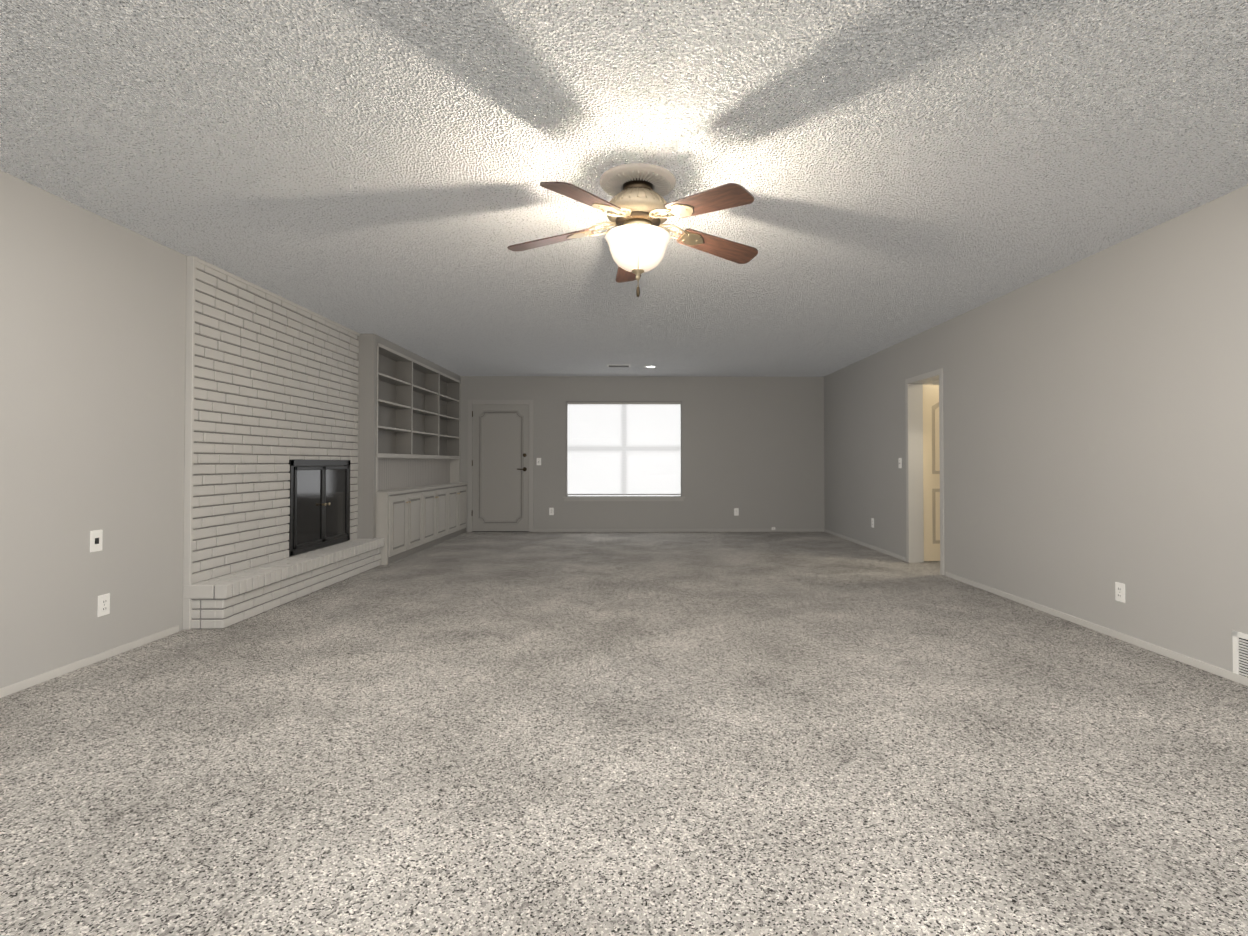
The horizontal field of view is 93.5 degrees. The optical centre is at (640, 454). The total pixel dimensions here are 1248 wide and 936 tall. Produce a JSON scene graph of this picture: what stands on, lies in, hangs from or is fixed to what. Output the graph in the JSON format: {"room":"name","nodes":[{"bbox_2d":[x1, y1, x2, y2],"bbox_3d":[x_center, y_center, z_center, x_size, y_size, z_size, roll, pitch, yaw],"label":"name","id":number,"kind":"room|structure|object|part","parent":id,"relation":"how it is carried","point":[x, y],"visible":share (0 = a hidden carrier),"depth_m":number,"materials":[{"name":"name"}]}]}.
{"room":"living room","nodes":[
{"label":"living room","id":0,"kind":"room"},
{"bbox_2d":[0,170,306,688],"bbox_3d":[-3.041,-0.079,3.865,0.140,2.440,10.930,0,-1,-1],"label":"wall","id":1,"kind":"structure","parent":0,"point":[92,360],"depth_m":3.13,"materials":[{"name":"paint"}]},
{"bbox_2d":[0,625,178,697],"bbox_3d":[-2.941,1.083,1.160,0.012,0.042,5.210,0,-1,-1],"label":"baseboard","id":2,"kind":"structure","parent":1,"relation":"attached to","point":[93,659],"depth_m":3.10,"materials":[{"name":"paint"}]},
{"bbox_2d":[90,530,102,552],"bbox_3d":[-2.960,0.472,3.193,0.008,0.116,0.072,0,-1,-1],"label":"jack","id":3,"kind":"object","parent":1,"relation":"attached to","point":[96,538],"visible":1,"depth_m":3.19,"materials":[{"name":"white plastic"}]},
{"bbox_2d":[97,593,109,616],"bbox_3d":[-2.960,0.832,3.238,0.009,0.116,0.072,0,-1,-1],"label":"electrical outlet","id":4,"kind":"object","parent":1,"relation":"attached to","point":[103,605],"visible":1,"depth_m":3.23,"materials":[{"name":"white plastic"}]},
{"bbox_2d":[183,256,359,629],"bbox_3d":[-2.956,-0.064,4.982,0.050,2.440,2.318,0,-1,-1],"label":"brick wall","id":5,"kind":"structure","parent":0,"point":[271,385],"depth_m":4.43,"materials":[{"name":"white brick"}]},
{"bbox_2d":[288,460,349,555],"bbox_3d":[-2.954,0.458,5.439,0.122,0.810,1.030,0,-1,-1],"label":"fireplace insert","id":6,"kind":"object","parent":5,"relation":"in","point":[319,506],"visible":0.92,"depth_m":5.36,"materials":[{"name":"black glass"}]},
{"bbox_2d":[0,532,1247,935],"bbox_3d":[1.019,1.191,3.885,8.260,0.100,10.930,0,-1,-1],"label":"floor","id":7,"kind":"structure","parent":0,"point":[646,734],"depth_m":2.13,"materials":[{"name":"carpet"}]},
{"bbox_2d":[184,538,383,628],"bbox_3d":[-2.839,1.011,5.007,0.285,0.292,2.400,0,-1,-1],"label":"brick hearth","id":8,"kind":"object","parent":7,"relation":"on","point":[224,601],"visible":0.92,"depth_m":4.38,"materials":[{"name":"white brick"}]},
{"bbox_2d":[356,334,467,564],"bbox_3d":[-2.833,-0.026,7.667,0.345,2.440,3.050,0,-1,-1],"label":"built-in bookcase","id":9,"kind":"object","parent":7,"relation":"on","point":[412,494],"visible":0.98,"depth_m":7.16,"materials":[{"name":"paint"}]},
{"bbox_2d":[0,0,1247,376],"bbox_3d":[1.019,-1.349,3.920,8.260,0.100,10.930,0,-1,-1],"label":"ceiling","id":10,"kind":"structure","parent":0,"point":[900,170],"depth_m":2.53,"materials":[{"name":"white paint"}]},
{"bbox_2d":[607,365,629,366],"bbox_3d":[-0.300,-1.231,8.182,0.320,0.016,0.140,0,-1,-1],"label":"ceiling vent","id":11,"kind":"object","parent":10,"relation":"in","point":[618,365],"visible":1,"depth_m":8.16,"materials":[{"name":"white metal"}]},
{"bbox_2d":[507,163,757,296],"bbox_3d":[-0.025,-1.010,2.868,1.277,0.606,1.251,0,-1,-1],"label":"ceiling fan","id":12,"kind":"object","parent":10,"relation":"hanging from","point":[638,208],"visible":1,"depth_m":2.73,"materials":[{"name":"brown wood"}]},
{"bbox_3d":[-0.376,-1.075,2.912,0.578,0.102,0.150,0,-1,12],"label":"blade","id":13,"kind":"part","parent":12,"relation":"part of","materials":[{"name":"brown wood"}]},
{"bbox_3d":[-0.201,-1.081,2.509,0.150,0.102,0.578,0,-1,30],"label":"blade","id":14,"kind":"part","parent":12,"relation":"part of","materials":[{"name":"brown wood"}]},
{"bbox_3d":[-0.047,-1.071,3.203,0.150,0.102,0.578,0,-1,-6],"label":"blade","id":15,"kind":"part","parent":12,"relation":"part of","materials":[{"name":"brown wood"}]},
{"bbox_3d":[-0.011,-0.895,2.755,0.064,0.373,0.213,0,-1,-1],"label":"finial chain","id":16,"kind":"part","parent":12,"relation":"part of","materials":[{"name":"gold metal"}]},
{"bbox_3d":[-0.011,-1.169,2.833,0.368,0.290,0.368,0,-1,-1],"label":"motor","id":17,"kind":"part","parent":12,"relation":"part of","materials":[{"name":"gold metal"}]},
{"bbox_3d":[-0.011,-0.969,2.830,0.316,0.170,0.316,0,-1,-1],"label":"lamp shade","id":18,"kind":"part","parent":12,"relation":"part of","materials":[{"name":"white glass"}]},
{"bbox_3d":[0.236,-1.080,2.551,0.150,0.102,0.578,1,-1,-42],"label":"blade","id":19,"kind":"part","parent":12,"relation":"part of","materials":[{"name":"brown wood"}]},
{"bbox_3d":[0.331,-1.074,2.981,0.578,0.102,0.150,0,-1,-24],"label":"blade","id":20,"kind":"part","parent":12,"relation":"part of","materials":[{"name":"brown wood"}]},
{"bbox_2d":[460,376,824,531],"bbox_3d":[0.010,-0.004,9.288,6.060,2.440,0.140,0,-1,-1],"label":"wall","id":21,"kind":"structure","parent":0,"point":[753,449],"depth_m":9.23,"materials":[{"name":"paint"}]},
{"bbox_2d":[467,400,533,531],"bbox_3d":[-2.184,0.179,9.176,1.030,2.070,0.099,0,-1,-1],"label":"entry door","id":22,"kind":"structure","parent":21,"relation":"in","point":[501,482],"depth_m":9.18,"materials":[{"name":"paint"}]},
{"bbox_2d":[549,508,553,514],"bbox_3d":[-1.389,0.895,9.187,0.072,0.116,0.009,0,-1,-1],"label":"electrical outlet","id":23,"kind":"object","parent":21,"relation":"attached to","point":[551,511],"visible":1,"depth_m":9.19,"materials":[{"name":"white plastic"}]},
{"bbox_2d":[563,401,684,500],"bbox_3d":[-0.255,-0.052,9.273,1.910,1.575,0.185,0,-1,-1],"label":"window frame","id":24,"kind":"structure","parent":21,"relation":"attached to","point":[624,498],"depth_m":9.22,"materials":[{"name":"paint"}]},
{"bbox_2d":[567,402,680,494],"bbox_3d":[-0.255,-0.087,9.266,1.782,1.465,0.040,0,-1,-1],"label":"window blinds","id":25,"kind":"object","parent":21,"relation":"attached to","point":[623,448],"visible":0.98,"depth_m":9.27,"materials":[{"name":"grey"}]},
{"bbox_2d":[535,529,823,531],"bbox_3d":[0.626,1.194,9.201,4.550,0.042,0.012,0,-1,-1],"label":"baseboard","id":26,"kind":"structure","parent":21,"relation":"attached to","point":[536,530],"depth_m":9.19,"materials":[{"name":"paint"}]},
{"bbox_2d":[734,508,738,515],"bbox_3d":[1.510,0.905,9.213,0.072,0.116,0.009,0,-1,-1],"label":"electrical outlet","id":27,"kind":"object","parent":21,"relation":"attached to","point":[736,511],"visible":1,"depth_m":9.21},
{"bbox_2d":[932,380,938,384],"bbox_3d":[4.266,-0.044,6.406,0.100,2.440,4.200,0,-1,-1],"label":"wall","id":28,"kind":"structure","parent":0,"point":[935,382],"depth_m":8.34,"materials":[{"name":"paint"}]},
{"bbox_2d":[824,185,1247,671],"bbox_3d":[3.019,-0.079,3.850,0.140,2.440,10.790,0,-1,-1],"label":"wall","id":29,"kind":"structure","parent":0,"point":[1095,406],"depth_m":3.78,"materials":[{"name":"paint"}]},
{"bbox_2d":[824,529,905,560],"bbox_3d":[2.907,1.175,7.822,0.012,0.042,2.750,0,-1,-1],"label":"baseboard","id":30,"kind":"structure","parent":29,"relation":"attached to","point":[830,532],"depth_m":7.46,"materials":[{"name":"paint"}]},
{"bbox_2d":[898,458,901,467],"bbox_3d":[2.914,0.099,6.592,0.018,0.116,0.072,0,-1,-1],"label":"light switch","id":31,"kind":"object","parent":29,"relation":"attached to","point":[900,462],"visible":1,"depth_m":6.58,"materials":[{"name":"white plastic"}]},
{"bbox_2d":[905,368,944,574],"bbox_3d":[2.997,0.171,6.047,0.164,2.000,0.770,0,-1,-1],"label":"door frame","id":32,"kind":"structure","parent":29,"relation":"attached to","point":[914,474],"depth_m":6.37,"materials":[{"name":"paint"}]},
{"bbox_2d":[923,385,939,560],"bbox_3d":[3.438,0.202,6.458,0.732,1.930,0.195,0,-1,-5],"label":"hall door","id":33,"kind":"structure","parent":29,"relation":"in","point":[931,482],"depth_m":6.42,"materials":[{"name":"beige wood"}]},
{"bbox_2d":[945,572,1247,685],"bbox_3d":[2.959,1.096,2.098,0.012,0.042,7.040,0,-1,-1],"label":"baseboard","id":34,"kind":"structure","parent":29,"relation":"attached to","point":[1196,663],"depth_m":3.59,"materials":[{"name":"paint"}]},
{"bbox_2d":[1115,582,1125,602],"bbox_3d":[2.946,0.847,3.602,0.009,0.116,0.072,0,-1,-1],"label":"electrical outlet","id":35,"kind":"object","parent":29,"relation":"attached to","point":[1120,592],"visible":1,"depth_m":3.60,"materials":[{"name":"white plastic"}]},
{"bbox_2d":[1232,631,1247,676],"bbox_3d":[2.954,1.000,2.689,0.009,0.250,0.460,0,-1,-1],"label":"air vent","id":36,"kind":"object","parent":29,"relation":"in","point":[1240,652],"visible":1,"depth_m":2.89,"materials":[{"name":"white metal"}]}
]}

